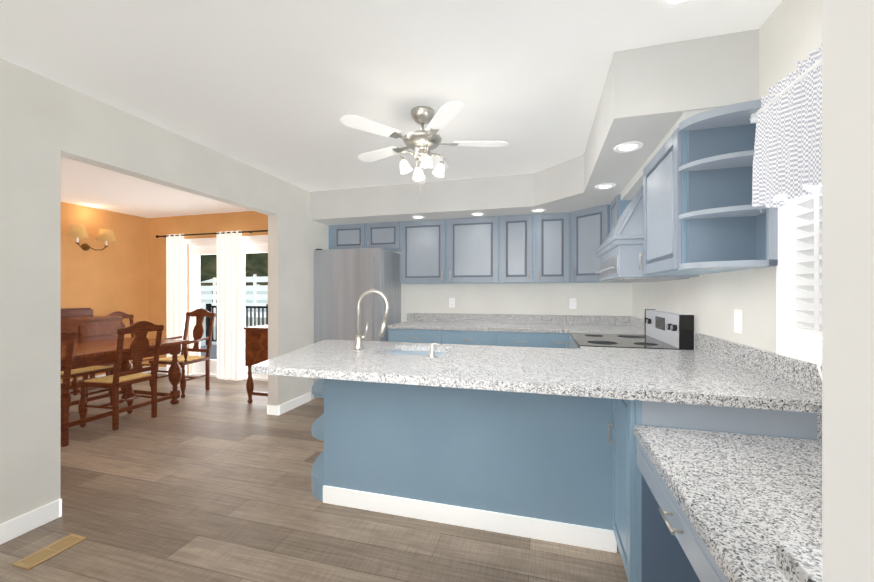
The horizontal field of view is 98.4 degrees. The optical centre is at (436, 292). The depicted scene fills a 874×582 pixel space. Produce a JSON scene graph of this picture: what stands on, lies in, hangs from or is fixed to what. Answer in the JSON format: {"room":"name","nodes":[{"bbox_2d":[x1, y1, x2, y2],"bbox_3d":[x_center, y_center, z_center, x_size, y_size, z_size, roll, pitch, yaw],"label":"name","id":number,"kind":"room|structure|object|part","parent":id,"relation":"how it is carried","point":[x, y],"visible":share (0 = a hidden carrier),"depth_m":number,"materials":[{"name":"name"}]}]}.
{"room":"kitchen","nodes":[
{"label":"kitchen","id":0,"kind":"room"},
{"bbox_2d":[61,202,267,381],"bbox_3d":[-2.012,0.040,3.059,0.004,2.460,4.580,0,0,16],"label":"wall","id":1,"kind":"structure","parent":0,"point":[125,273],"depth_m":2.61,"materials":[{"name":"paint"}]},
{"bbox_2d":[66,225,116,250],"bbox_3d":[-4.716,-0.735,5.150,0.254,0.309,0.570,0,0,16],"label":"wall sconce","id":2,"kind":"object","parent":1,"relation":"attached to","point":[78,232],"visible":1,"depth_m":5.14,"materials":[{"name":"beige fabric"}]},
{"bbox_2d":[61,366,147,382],"bbox_3d":[-5.184,1.220,3.936,0.013,0.100,4.310,0,0,16],"label":"baseboard","id":3,"kind":"structure","parent":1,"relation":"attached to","point":[146,366],"depth_m":5.38,"materials":[{"name":"white"}]},
{"bbox_2d":[148,366,166,373],"bbox_3d":[-4.252,1.220,5.905,0.680,0.100,0.013,0,0,16],"label":"baseboard","id":4,"kind":"structure","parent":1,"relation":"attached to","point":[160,368],"depth_m":5.91,"materials":[{"name":"white"}]},
{"bbox_2d":[156,230,267,380],"bbox_3d":[-2.956,0.182,5.472,2.874,2.147,0.143,0,0,16],"label":"curtains","id":5,"kind":"object","parent":1,"relation":"attached to","point":[229,305],"visible":0.48,"depth_m":5.48,"materials":[{"name":"white fabric"}]},
{"bbox_2d":[184,235,267,380],"bbox_3d":[-2.963,0.223,5.614,1.930,2.095,0.156,0,0,16],"label":"door frame","id":6,"kind":"structure","parent":1,"relation":"attached to","point":[250,244],"depth_m":5.77,"materials":[{"name":"white wood"}]},
{"bbox_2d":[0,373,627,581],"bbox_3d":[-2.037,1.320,2.224,7.300,0.100,6.200,0,0,16],"label":"floor","id":7,"kind":"structure","parent":0,"point":[198,483],"depth_m":2.08,"materials":[{"name":"brown wood"}]},
{"bbox_2d":[12,534,86,569],"bbox_3d":[-1.893,1.266,1.851,0.115,0.006,0.230,0,0,16],"label":"floor vent","id":8,"kind":"object","parent":7,"relation":"in","point":[38,557],"visible":1,"depth_m":1.84,"materials":[{"name":"gold"}]},
{"bbox_2d":[61,308,122,395],"bbox_3d":[-4.681,0.738,4.729,0.528,1.065,1.020,0,0,16],"label":"sideboard","id":9,"kind":"object","parent":7,"relation":"on","point":[98,328],"visible":0.15,"depth_m":4.92,"materials":[{"name":"brown wood"}]},
{"bbox_2d":[61,338,188,427],"bbox_3d":[-3.593,0.910,3.597,0.960,0.720,1.900,0,0,16],"label":"dining table","id":10,"kind":"object","parent":7,"relation":"on","point":[92,353],"visible":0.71,"depth_m":4.01,"materials":[{"name":"brown wood"}]},
{"bbox_2d":[61,308,215,446],"bbox_3d":[-3.848,0.741,4.204,2.268,1.059,2.518,0,0,16],"label":"dining chairs","id":11,"kind":"object","parent":7,"relation":"on","point":[114,380],"visible":0.71,"depth_m":3.78,"materials":[{"name":"brown wood"}]},
{"bbox_2d":[243,325,267,403],"bbox_3d":[-1.846,0.833,4.664,0.516,0.875,0.890,0,0,16],"label":"chest","id":12,"kind":"object","parent":7,"relation":"on","point":[256,344],"visible":0.21,"depth_m":4.28,"materials":[{"name":"brown wood"}]},
{"bbox_2d":[314,248,400,398],"bbox_3d":[-0.965,0.375,4.602,0.865,1.790,0.682,0,0,16],"label":"fridge","id":13,"kind":"object","parent":7,"relation":"on","point":[344,279],"visible":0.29,"depth_m":4.35,"materials":[{"name":"metal"}]},
{"bbox_2d":[388,329,446,343],"bbox_3d":[-0.133,0.834,4.422,0.696,0.872,0.631,0,0,16],"label":"base cabinet","id":14,"kind":"object","parent":7,"relation":"on","point":[394,335],"depth_m":4.12,"materials":[{"name":"paint"}]},
{"bbox_2d":[447,329,506,345],"bbox_3d":[0.425,0.834,4.265,0.723,0.872,0.631,0,0,16],"label":"base cabinet","id":15,"kind":"object","parent":7,"relation":"on","point":[491,337],"depth_m":3.94,"materials":[{"name":"paint"}]},
{"bbox_2d":[387,321,642,332],"bbox_3d":[0.786,0.379,4.158,2.608,0.038,0.642,0,0,16],"label":"countertop","id":16,"kind":"structure","parent":15,"relation":"on","point":[407,324],"depth_m":4.10,"materials":[{"name":"grey stone"}]},
{"bbox_2d":[507,329,538,346],"bbox_3d":[0.943,0.834,4.119,0.618,0.872,0.631,0,0,16],"label":"base cabinet","id":17,"kind":"object","parent":7,"relation":"on","point":[515,337],"depth_m":3.81,"materials":[{"name":"paint"}]},
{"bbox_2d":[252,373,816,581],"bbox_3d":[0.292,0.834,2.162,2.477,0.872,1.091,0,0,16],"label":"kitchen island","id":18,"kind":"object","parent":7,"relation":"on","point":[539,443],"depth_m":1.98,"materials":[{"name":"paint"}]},
{"bbox_2d":[251,339,821,412],"bbox_3d":[0.245,0.379,2.136,2.554,0.038,1.166,0,0,16],"label":"island countertop","id":19,"kind":"structure","parent":18,"relation":"on","point":[665,376],"depth_m":1.73,"materials":[{"name":"grey stone"}]},
{"bbox_2d":[351,289,388,348],"bbox_3d":[-0.416,0.169,2.391,0.244,0.382,0.065,0,0,16],"label":"faucet","id":20,"kind":"object","parent":19,"relation":"on","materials":[{"name":"silver metal"}]},
{"bbox_2d":[387,349,446,352],"bbox_3d":[-0.139,0.478,2.378,0.430,0.184,0.374,0,0,16],"label":"sink","id":21,"kind":"object","parent":19,"relation":"in","point":[388,350],"depth_m":2.55,"materials":[{"name":"silver metal"}]},
{"bbox_2d":[428,343,440,357],"bbox_3d":[-0.013,0.319,2.094,0.070,0.082,0.049,0,0,16],"label":"soap dispenser","id":22,"kind":"object","parent":19,"relation":"on","point":[432,354],"depth_m":2.09,"materials":[{"name":"silver metal"}]},
{"bbox_2d":[539,333,562,347],"bbox_3d":[1.251,0.834,4.011,0.299,0.872,0.672,0,0,16],"label":"base cabinet","id":23,"kind":"object","parent":7,"relation":"on","point":[546,340],"depth_m":3.74,"materials":[{"name":"paint"}]},
{"bbox_2d":[567,329,644,336],"bbox_3d":[1.575,0.378,3.435,0.698,0.038,0.322,0,0,16],"label":"countertop","id":24,"kind":"structure","parent":23,"relation":"on","point":[606,331],"depth_m":3.50,"materials":[{"name":"grey stone"}]},
{"bbox_2d":[563,333,570,348],"bbox_3d":[1.565,0.833,3.456,0.728,0.872,0.357,0,0,16],"label":"base cabinet","id":25,"kind":"object","parent":7,"relation":"on","point":[566,336],"depth_m":3.70,"materials":[{"name":"paint"}]},
{"bbox_2d":[570,309,693,349],"bbox_3d":[1.374,0.705,2.874,0.736,1.130,0.854,0,0,16],"label":"range","id":26,"kind":"object","parent":7,"relation":"on","point":[668,330],"visible":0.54,"depth_m":2.68,"materials":[{"name":"silver metal"}]},
{"bbox_2d":[634,413,821,581],"bbox_3d":[0.845,0.762,0.730,0.637,1.015,1.364,0,0,16],"label":"desk","id":27,"kind":"object","parent":7,"relation":"on","point":[736,507],"visible":0.88,"depth_m":0.96,"materials":[{"name":"stone"}]},
{"bbox_2d":[0,0,781,217],"bbox_3d":[-2.037,-1.240,2.225,7.300,0.100,6.200,0,0,16],"label":"ceiling","id":28,"kind":"structure","parent":0,"point":[279,89],"depth_m":2.02,"materials":[{"name":"paint"}]},
{"bbox_2d":[340,101,507,181],"bbox_3d":[-0.083,-0.880,2.524,1.086,0.620,1.034,0,0,16],"label":"ceiling fan","id":29,"kind":"object","parent":28,"relation":"hanging from","point":[422,143],"visible":1,"depth_m":2.42,"materials":[{"name":"silver metal"}]},
{"bbox_2d":[310,29,758,225],"bbox_3d":[0.069,-0.994,3.393,3.580,0.393,2.510,0,0,16],"label":"soffit ceiling","id":30,"kind":"structure","parent":28,"relation":"attached to","point":[652,98],"depth_m":2.40,"materials":[{"name":"paint"}]},
{"bbox_2d":[412,216,424,218],"bbox_3d":[-0.209,-0.856,4.271,0.154,0.008,0.154,0,0,7],"label":"recessed light","id":31,"kind":"object","parent":30,"relation":"in","point":[415,217],"depth_m":4.28,"materials":[{"name":"white plastic"}]},
{"bbox_2d":[471,212,484,215],"bbox_3d":[0.442,-0.856,4.103,0.154,0.008,0.154,0,0,7],"label":"recessed light","id":32,"kind":"object","parent":30,"relation":"in","point":[476,213],"depth_m":4.10,"materials":[{"name":"white plastic"}]},
{"bbox_2d":[531,209,545,211],"bbox_3d":[1.055,-0.856,3.925,0.154,0.008,0.154,0,0,7],"label":"recessed light","id":33,"kind":"object","parent":30,"relation":"in","point":[534,210],"depth_m":3.92,"materials":[{"name":"white plastic"}]},
{"bbox_2d":[595,183,615,188],"bbox_3d":[1.355,-0.856,3.036,0.154,0.008,0.154,0,0,7],"label":"recessed light","id":34,"kind":"object","parent":30,"relation":"in","point":[607,185],"depth_m":3.02,"materials":[{"name":"white plastic"}]},
{"bbox_2d":[614,141,642,152],"bbox_3d":[1.124,-0.856,2.217,0.154,0.008,0.154,0,0,7],"label":"recessed light","id":35,"kind":"object","parent":30,"relation":"in","point":[635,145],"depth_m":2.21,"materials":[{"name":"white plastic"}]},
{"bbox_2d":[658,0,692,8],"bbox_3d":[0.967,-1.187,1.494,0.154,0.008,0.154,0,0,7],"label":"recessed light","id":36,"kind":"object","parent":28,"relation":"in","point":[669,4],"depth_m":1.54,"materials":[{"name":"white plastic"}]},
{"bbox_2d":[0,0,821,523],"bbox_3d":[-0.766,0.039,0.391,3.540,2.460,0.120,0,0,16],"label":"wall","id":37,"kind":"structure","parent":0,"point":[46,124],"depth_m":0.12,"materials":[{"name":"paint"}]},
{"bbox_2d":[0,498,61,544],"bbox_3d":[-2.306,1.219,1.539,0.013,0.100,1.255,0,0,16],"label":"baseboard","id":38,"kind":"structure","parent":37,"relation":"attached to","point":[26,522],"depth_m":2.01,"materials":[{"name":"white"}]},
{"bbox_2d":[267,405,275,414],"bbox_3d":[-1.603,1.220,4.528,0.013,0.100,1.230,0,0,16],"label":"baseboard","id":39,"kind":"structure","parent":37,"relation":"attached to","point":[271,411],"depth_m":3.93,"materials":[{"name":"white"}]},
{"bbox_2d":[276,392,310,415],"bbox_3d":[-1.566,1.220,4.169,0.013,0.100,0.560,0,0,16],"label":"baseboard","id":40,"kind":"structure","parent":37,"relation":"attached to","point":[280,409],"depth_m":4.11,"materials":[{"name":"white"}]},
{"bbox_2d":[329,222,400,251],"bbox_3d":[-0.870,-0.692,4.793,0.975,0.325,0.317,0,0,16],"label":"upper cabinet","id":41,"kind":"object","parent":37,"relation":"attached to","point":[386,235],"depth_m":4.64,"materials":[{"name":"paint"}]},
{"bbox_2d":[397,217,488,283],"bbox_3d":[0.203,-0.482,4.492,1.253,0.745,0.317,0,0,16],"label":"upper cabinet","id":42,"kind":"object","parent":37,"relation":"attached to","point":[441,251],"depth_m":4.36,"materials":[{"name":"paint"}]},
{"bbox_2d":[449,298,454,306],"bbox_3d":[0.186,0.123,4.658,0.070,0.115,0.008,0,0,16],"label":"electrical outlet plate","id":43,"kind":"object","parent":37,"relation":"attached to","point":[451,300],"depth_m":4.66,"materials":[{"name":"white plastic"}]},
{"bbox_2d":[407,313,630,324],"bbox_3d":[0.870,0.308,4.456,2.608,0.104,0.022,0,0,16],"label":"backsplash","id":44,"kind":"structure","parent":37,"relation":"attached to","point":[516,319],"depth_m":4.39,"materials":[{"name":"grey stone"}]},
{"bbox_2d":[489,213,560,282],"bbox_3d":[1.083,-0.482,4.214,0.883,0.745,0.375,0,0,16],"label":"upper cabinet","id":45,"kind":"object","parent":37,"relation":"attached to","point":[522,248],"depth_m":4.12,"materials":[{"name":"paint"}]},
{"bbox_2d":[570,298,575,308],"bbox_3d":[1.543,0.123,4.276,0.070,0.115,0.008,0,0,16],"label":"electrical outlet plate","id":46,"kind":"object","parent":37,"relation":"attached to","point":[572,300],"depth_m":4.27,"materials":[{"name":"white plastic"}]},
{"bbox_2d":[561,207,596,282],"bbox_3d":[1.690,-0.482,3.891,0.722,0.745,0.667,0,0,16],"label":"upper cabinet","id":47,"kind":"object","parent":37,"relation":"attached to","point":[578,228],"depth_m":3.88,"materials":[{"name":"paint"}]},
{"bbox_2d":[597,188,640,250],"bbox_3d":[1.524,-0.585,2.816,0.473,0.420,0.890,0,0,16],"label":"range hood","id":48,"kind":"object","parent":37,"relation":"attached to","point":[618,219],"depth_m":3.06,"materials":[{"name":"paint"}]},
{"bbox_2d":[631,317,644,332],"bbox_3d":[1.984,0.307,3.642,0.022,0.104,0.942,0,0,16],"label":"backsplash","id":49,"kind":"structure","parent":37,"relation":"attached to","point":[638,322],"depth_m":3.74,"materials":[{"name":"grey stone"}]},
{"bbox_2d":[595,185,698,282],"bbox_3d":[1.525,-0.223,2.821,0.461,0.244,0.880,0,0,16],"label":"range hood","id":50,"kind":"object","parent":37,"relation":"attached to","point":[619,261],"depth_m":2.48,"materials":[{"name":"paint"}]},
{"bbox_2d":[641,111,764,278],"bbox_3d":[1.384,-0.452,2.055,0.317,0.685,0.665,0,0,16],"label":"upper cabinet","id":51,"kind":"object","parent":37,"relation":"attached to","point":[688,211],"depth_m":1.75,"materials":[{"name":"paint"}]},
{"bbox_2d":[679,99,777,268],"bbox_3d":[1.273,-0.453,1.663,0.317,0.685,0.188,0,0,16],"label":"corner shelf","id":52,"kind":"object","parent":51,"relation":"attached to","point":[720,227],"depth_m":1.72,"materials":[{"name":"blue wood"}]},
{"bbox_2d":[734,310,741,333],"bbox_3d":[1.496,0.142,1.874,0.009,0.115,0.070,0,0,16],"label":"electrical outlet plate","id":53,"kind":"object","parent":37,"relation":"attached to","point":[737,321],"depth_m":1.86,"materials":[{"name":"white plastic"}]},
{"bbox_2d":[695,333,821,396],"bbox_3d":[1.463,0.305,1.793,0.022,0.110,1.166,0,0,16],"label":"backsplash","id":54,"kind":"structure","parent":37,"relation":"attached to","point":[799,374],"depth_m":1.60,"materials":[{"name":"grey stone"}]},
{"bbox_2d":[750,44,821,379],"bbox_3d":[1.280,-0.219,1.013,0.257,1.234,1.205,0,0,16],"label":"kitchen window","id":55,"kind":"structure","parent":37,"relation":"in","point":[786,117],"depth_m":1.41,"materials":[{"name":"white fabric"}]},
{"bbox_2d":[750,44,821,212],"bbox_3d":[1.208,-0.565,1.033,0.107,0.474,1.205,0,0,16],"label":"valance curtain","id":56,"kind":"object","parent":55,"relation":"hanging from","point":[787,157],"depth_m":1.34,"materials":[{"name":"white fabric"}]},
{"bbox_3d":[1.320,-0.291,1.010,0.180,1.090,1.070,0,0,16],"label":"window frame trim","id":57,"kind":"part","parent":55,"relation":"part of","materials":[{"name":"white wood"}]},
{"bbox_2d":[795,186,821,336],"bbox_3d":[1.300,-0.296,1.015,0.096,0.898,0.888,0,0,16],"label":"window blind","id":58,"kind":"object","parent":55,"relation":"attached to","point":[808,208],"depth_m":1.43,"materials":[{"name":"white plastic"}]},
{"bbox_3d":[1.283,0.293,1.248,0.026,0.210,0.047,0,0,16],"label":"window cord","id":59,"kind":"part","parent":55,"relation":"part of","materials":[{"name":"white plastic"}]},
{"bbox_2d":[822,0,873,581],"bbox_3d":[-0.193,0.204,0.230,0.954,2.130,0.148,0,0,16],"label":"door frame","id":60,"kind":"structure","parent":37,"relation":"attached to","point":[847,290],"depth_m":0.18,"materials":[{"name":"white paint"}]},
{"label":"outside","id":61,"kind":"structure","parent":0,"visible":0},
{"bbox_2d":[200,308,265,358],"bbox_3d":[8.695,1.521,31.127,80.000,0.410,55.240,0,0,16],"label":"ground","id":62,"kind":"structure","parent":61,"point":[213,351],"depth_m":13.36,"materials":[{"name":"grey"}]},
{"bbox_2d":[200,274,267,325],"bbox_3d":[-4.680,0.398,16.826,42.000,2.550,0.100,0,0,16],"label":"fence","id":63,"kind":"object","parent":62,"relation":"on","point":[254,288],"visible":0.04,"depth_m":18.03,"materials":[{"name":"white wood"}]},
{"bbox_2d":[200,253,267,302],"bbox_3d":[-5.045,-7.013,20.363,54.501,17.374,11.252,0,0,16],"label":"trees","id":64,"kind":"object","parent":62,"relation":"on","point":[256,263],"depth_m":17.96,"materials":[{"name":"green plant"}]},
{"bbox_2d":[206,304,267,344],"bbox_3d":[-2.350,0.791,8.493,7.090,1.040,0.090,0,0,16],"label":"railing","id":65,"kind":"object","parent":62,"relation":"on","point":[209,307],"visible":0.02,"depth_m":9.12,"materials":[{"name":"black metal"}]}
]}

